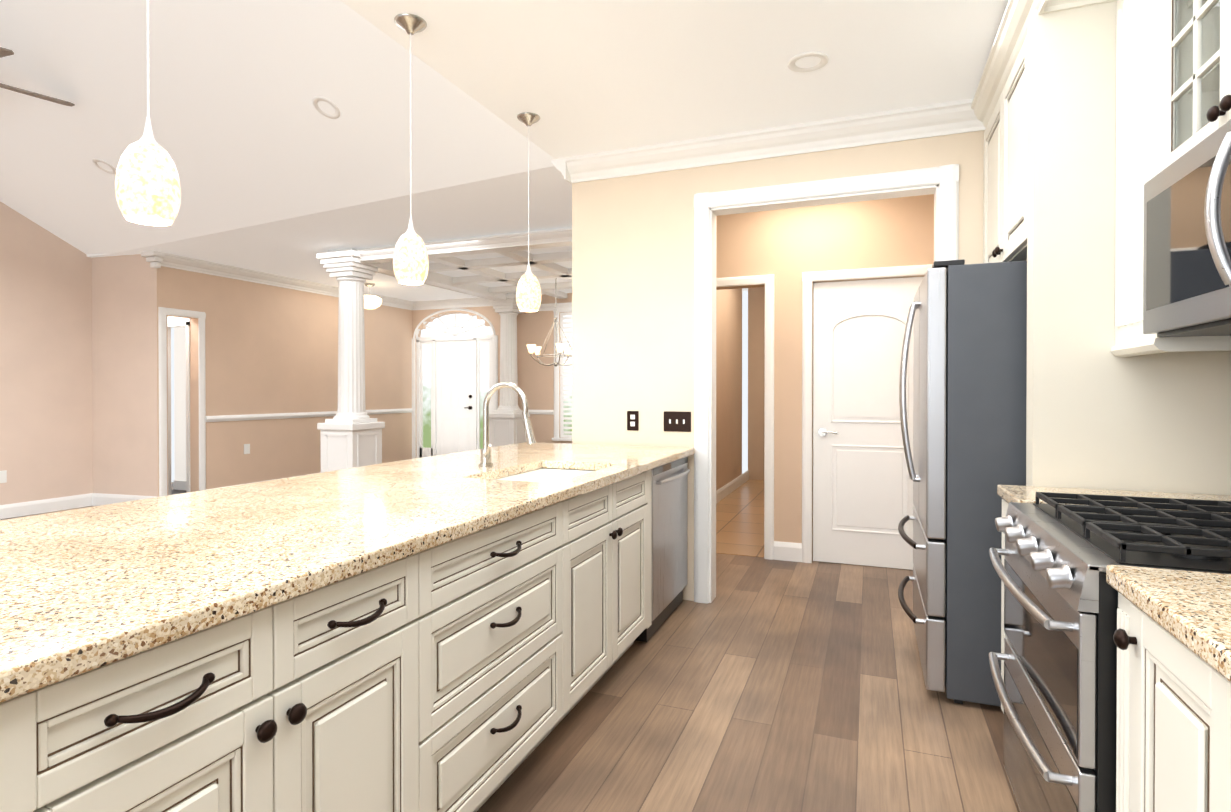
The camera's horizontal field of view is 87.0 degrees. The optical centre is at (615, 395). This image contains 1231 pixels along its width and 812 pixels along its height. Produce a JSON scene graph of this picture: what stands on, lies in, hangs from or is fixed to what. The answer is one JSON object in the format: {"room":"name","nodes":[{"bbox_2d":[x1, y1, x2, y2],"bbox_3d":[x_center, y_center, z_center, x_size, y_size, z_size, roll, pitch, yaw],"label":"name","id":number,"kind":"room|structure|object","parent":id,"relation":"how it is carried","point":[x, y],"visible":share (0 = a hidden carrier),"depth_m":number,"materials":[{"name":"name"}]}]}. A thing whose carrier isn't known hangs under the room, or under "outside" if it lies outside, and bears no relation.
{"room":"kitchen","nodes":[
{"label":"kitchen","id":0,"kind":"room"},
{"bbox_2d":[0,202,92,518],"bbox_3d":[-7.123,-2.022,3.565,0.136,6.496,7.770,0,0,21],"label":"wall","id":1,"kind":"structure","parent":0,"point":[46,440],"depth_m":6.64,"materials":[{"name":"beige paint"}]},
{"bbox_2d":[0,470,6,482],"bbox_3d":[-5.991,0.798,6.324,0.006,0.120,0.080,0,0,21],"label":"outlet","id":2,"kind":"object","parent":1,"relation":"attached to","point":[3,476],"visible":1,"depth_m":6.34,"materials":[{"name":"white plastic"}]},
{"bbox_2d":[92,251,167,505],"bbox_3d":[-5.206,-0.146,6.979,1.013,2.700,0.235,0,0,21],"label":"wall","id":3,"kind":"structure","parent":0,"point":[124,377],"depth_m":6.94,"materials":[{"name":"beige paint"}]},
{"bbox_2d":[157,252,412,496],"bbox_3d":[-4.092,-0.157,8.743,0.215,2.700,4.100,0,0,21],"label":"wall","id":4,"kind":"structure","parent":0,"point":[256,360],"depth_m":7.79,"materials":[{"name":"beige paint"}]},
{"bbox_2d":[244,444,249,453],"bbox_3d":[-4.442,0.649,7.811,0.006,0.120,0.080,0,0,21],"label":"outlet","id":5,"kind":"object","parent":4,"relation":"attached to","point":[246,448],"visible":1,"depth_m":7.81,"materials":[{"name":"white plastic"}]},
{"bbox_2d":[412,293,571,443],"bbox_3d":[-0.937,-0.163,9.733,5.370,2.700,0.235,0,0,21],"label":"wall","id":6,"kind":"structure","parent":0,"point":[535,381],"depth_m":9.83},
{"bbox_2d":[412,308,497,458],"bbox_3d":[-2.577,-0.117,10.399,1.650,2.600,0.132,0,0,21],"label":"door","id":7,"kind":"structure","parent":6,"relation":"attached to","point":[454,368],"depth_m":10.42,"materials":[{"name":"white wood"}]},
{"bbox_2d":[552,307,571,440],"bbox_3d":[0.042,-0.316,9.352,2.070,2.010,0.170,0,0,21],"label":"window shutters","id":8,"kind":"object","parent":6,"relation":"attached to","point":[566,392],"visible":0.12,"depth_m":9.67,"materials":[{"name":"white wood"}]},
{"bbox_2d":[0,0,1007,300],"bbox_3d":[-2.330,-3.417,4.274,10.300,3.876,12.600,0,0,21],"label":"ceiling","id":9,"kind":"structure","parent":0,"point":[246,133],"depth_m":3.96,"materials":[{"name":"paint"}]},
{"bbox_2d":[0,47,74,106],"bbox_3d":[-4.223,-2.216,4.062,1.258,0.458,1.308,0,0,21],"label":"ceiling fan","id":10,"kind":"object","parent":9,"relation":"hanging from","point":[4,52],"visible":1,"depth_m":4.39,"materials":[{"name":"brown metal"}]},
{"bbox_2d":[92,158,115,173],"bbox_3d":[-4.206,-1.883,5.335,0.176,0.084,0.159,0,0,21],"label":"recessed light","id":11,"kind":"object","parent":9,"relation":"in","point":[96,160],"visible":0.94,"depth_m":5.33,"materials":[{"name":"white"}]},
{"bbox_2d":[115,0,180,225],"bbox_3d":[-1.171,-0.949,1.624,0.135,1.026,0.135,0,0,21],"label":"pendant light","id":12,"kind":"object","parent":9,"relation":"hanging from","point":[147,187],"visible":1,"depth_m":1.58,"materials":[{"name":"white glass"}]},
{"bbox_2d":[312,96,339,118],"bbox_3d":[-1.849,-1.840,4.144,0.176,0.084,0.159,0,0,21],"label":"recessed light","id":13,"kind":"object","parent":9,"relation":"in","point":[316,99],"visible":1,"depth_m":4.14,"materials":[{"name":"white"}]},
{"bbox_2d":[364,283,381,308],"bbox_3d":[-3.320,-1.334,8.755,0.320,0.344,0.320,0,0,21],"label":"light","id":14,"kind":"object","parent":9,"relation":"hanging from","point":[372,302],"visible":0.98,"depth_m":8.67,"materials":[{"name":"white glass"}]},
{"bbox_2d":[393,13,428,284],"bbox_3d":[-0.807,-0.955,2.555,0.135,1.026,0.135,0,0,21],"label":"pendant light","id":15,"kind":"object","parent":9,"relation":"hanging from","point":[410,262],"visible":1,"depth_m":2.52,"materials":[{"name":"white glass"}]},
{"bbox_2d":[356,227,571,300],"bbox_3d":[-0.720,-1.436,7.703,3.431,0.126,3.559,0,0,21],"label":"beam","id":16,"kind":"structure","parent":9,"relation":"attached to","point":[512,247],"depth_m":6.92,"materials":[{"name":"white paint"}]},
{"bbox_2d":[516,112,541,311],"bbox_3d":[-0.461,-0.960,3.440,0.135,1.026,0.135,0,0,21],"label":"pendant light","id":17,"kind":"object","parent":9,"relation":"hanging from","point":[528,295],"visible":1,"depth_m":3.40,"materials":[{"name":"white glass"}]},
{"bbox_2d":[527,278,571,365],"bbox_3d":[-0.720,-0.926,7.987,0.738,1.151,0.707,0,0,21],"label":"chandelier","id":18,"kind":"object","parent":9,"relation":"hanging from","point":[559,347],"visible":0.88,"depth_m":7.95,"materials":[{"name":"silver metal"}]},
{"bbox_2d":[787,52,828,72],"bbox_3d":[0.849,-1.468,2.860,0.176,0.012,0.176,0,0,21],"label":"recessed light","id":19,"kind":"object","parent":9,"relation":"in","point":[792,66],"visible":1,"depth_m":2.85,"materials":[{"name":"white"}]},
{"bbox_2d":[0,480,1019,811],"bbox_3d":[-2.330,1.244,4.303,10.300,0.054,12.600,0,0,21],"label":"floor","id":20,"kind":"structure","parent":0,"point":[758,684],"depth_m":2.48,"materials":[{"name":"brown wood"}]},
{"bbox_2d":[0,454,691,811],"bbox_3d":[-0.497,0.795,2.434,0.798,0.876,3.300,0,0,21],"label":"kitchen island","id":21,"kind":"object","parent":20,"relation":"on","point":[456,632],"depth_m":1.38,"materials":[{"name":"white wood"}]},
{"bbox_2d":[0,442,694,693],"bbox_3d":[-0.698,0.336,2.389,1.130,0.038,3.514,0,0,21],"label":"island countertop","id":22,"kind":"structure","parent":21,"relation":"on","point":[78,587],"depth_m":1.45,"materials":[{"name":"beige stone"}]},
{"bbox_2d":[479,382,535,466],"bbox_3d":[-0.485,0.129,2.812,0.281,0.372,0.123,0,0,21],"label":"faucet","id":23,"kind":"object","parent":22,"relation":"on","point":[486,455],"visible":1,"depth_m":2.84,"materials":[{"name":"silver metal"}]},
{"bbox_2d":[635,456,689,641],"bbox_3d":[0.182,0.786,3.532,0.361,0.856,0.662,0,0,21],"label":"dishwasher","id":24,"kind":"object","parent":21,"relation":"in","point":[669,529],"visible":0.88,"depth_m":3.43,"materials":[{"name":"silver metal"}]},
{"bbox_2d":[316,248,384,472],"bbox_3d":[-2.757,-0.144,6.770,0.470,2.698,0.470,0,0,21],"label":"column","id":25,"kind":"structure","parent":20,"relation":"on","point":[351,433],"depth_m":6.65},
{"bbox_2d":[487,293,529,446],"bbox_3d":[-1.601,-0.162,9.722,0.470,2.698,0.470,0,0,21],"label":"column","id":26,"kind":"structure","parent":20,"relation":"on","point":[506,424],"depth_m":9.60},
{"bbox_2d":[898,259,1026,706],"bbox_3d":[1.763,0.346,2.854,0.946,1.767,0.855,0,0,21],"label":"fridge","id":27,"kind":"object","parent":20,"relation":"on","point":[969,386],"visible":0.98,"depth_m":2.55,"materials":[{"name":"silver metal"}]},
{"bbox_2d":[1001,501,1007,713],"bbox_3d":[1.614,0.798,2.028,0.653,0.876,0.350,0,0,21],"label":"base cabinet","id":28,"kind":"object","parent":20,"relation":"on","point":[1004,507],"depth_m":2.28,"materials":[{"name":"white wood"}]},
{"bbox_2d":[997,485,1230,512],"bbox_3d":[1.607,0.339,2.026,0.667,0.038,0.354,0,0,21],"label":"countertop","id":29,"kind":"structure","parent":28,"relation":"on","point":[1008,493],"depth_m":2.10,"materials":[{"name":"beige stone"}]},
{"bbox_2d":[989,492,1230,811],"bbox_3d":[1.345,0.671,1.519,0.765,1.095,0.770,0,0,21],"label":"range","id":30,"kind":"object","parent":20,"relation":"on","point":[1056,689],"visible":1,"depth_m":1.44,"materials":[{"name":"silver metal"}]},
{"bbox_2d":[1113,597,1230,811],"bbox_3d":[1.170,0.805,0.896,0.654,0.876,0.494,0,0,21],"label":"base cabinet","id":31,"kind":"object","parent":20,"relation":"on","point":[1173,723],"depth_m":1.04,"materials":[{"name":"white wood"}]},
{"bbox_2d":[1106,564,1230,688],"bbox_3d":[0.735,0.353,-0.200,0.667,0.038,2.856,0,0,21],"label":"countertop","id":32,"kind":"structure","parent":31,"relation":"on","point":[1192,609],"depth_m":1.03,"materials":[{"name":"beige stone"}]},
{"bbox_2d":[716,288,741,490],"bbox_3d":[0.733,-0.143,6.468,0.180,2.700,4.820,0,0,21],"label":"wall block","id":33,"kind":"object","parent":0,"point":[728,385],"visible":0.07,"depth_m":7.85,"materials":[{"name":"beige paint"}]},
{"bbox_2d":[552,99,985,602],"bbox_3d":[1.017,-0.125,3.648,2.955,2.700,0.225,0,0,21],"label":"wall","id":34,"kind":"structure","parent":0,"point":[644,281],"depth_m":3.85,"materials":[{"name":"beige paint"}]},
{"bbox_2d":[627,411,638,430],"bbox_3d":[0.106,0.158,3.983,0.075,0.120,0.006,0,0,21],"label":"electrical outlet","id":35,"kind":"object","parent":34,"relation":"attached to","point":[632,420],"visible":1,"depth_m":3.98,"materials":[{"name":"brown plastic"}]},
{"bbox_2d":[664,411,690,431],"bbox_3d":[0.368,0.159,3.877,0.170,0.120,0.014,0,0,21],"label":"light switch","id":36,"kind":"object","parent":34,"relation":"attached to","point":[675,421],"visible":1,"depth_m":3.88,"materials":[{"name":"brown plastic"}]},
{"bbox_2d":[716,194,933,562],"bbox_3d":[2.158,-0.141,6.184,2.680,2.700,5.330,0,0,21],"label":"wall","id":37,"kind":"structure","parent":0,"point":[778,263],"depth_m":4.75,"materials":[{"name":"beige paint"}]},
{"bbox_2d":[813,277,923,569],"bbox_3d":[1.795,0.198,4.588,0.762,2.030,0.100,0,0,21],"label":"door","id":38,"kind":"structure","parent":37,"relation":"attached to","point":[863,505],"depth_m":4.61,"materials":[{"name":"white wood"}]},
{"bbox_3d":[2.224,-0.118,2.512,0.120,2.700,12.600,0,0,21],"label":"wall","id":39,"kind":"structure","parent":0,"visible":0},
{"bbox_2d":[979,0,1102,283],"bbox_3d":[1.942,-1.018,2.722,0.556,0.898,0.996,0,0,21],"label":"upper cabinet","id":40,"kind":"object","parent":39,"relation":"attached to","point":[1094,116],"depth_m":2.25,"materials":[{"name":"white wood"}]},
{"bbox_2d":[1103,0,1230,351],"bbox_3d":[1.750,-0.813,1.929,0.334,1.298,0.419,0,0,21],"label":"upper cabinet","id":41,"kind":"object","parent":39,"relation":"attached to","point":[1167,63],"depth_m":1.94,"materials":[{"name":"white wood"}]},
{"bbox_2d":[1143,119,1230,336],"bbox_3d":[1.509,-0.381,1.448,0.429,0.440,0.764,0,0,21],"label":"microwave","id":42,"kind":"object","parent":41,"relation":"attached to","point":[1187,252],"visible":1,"depth_m":1.59,"materials":[{"name":"silver metal"}]}
]}

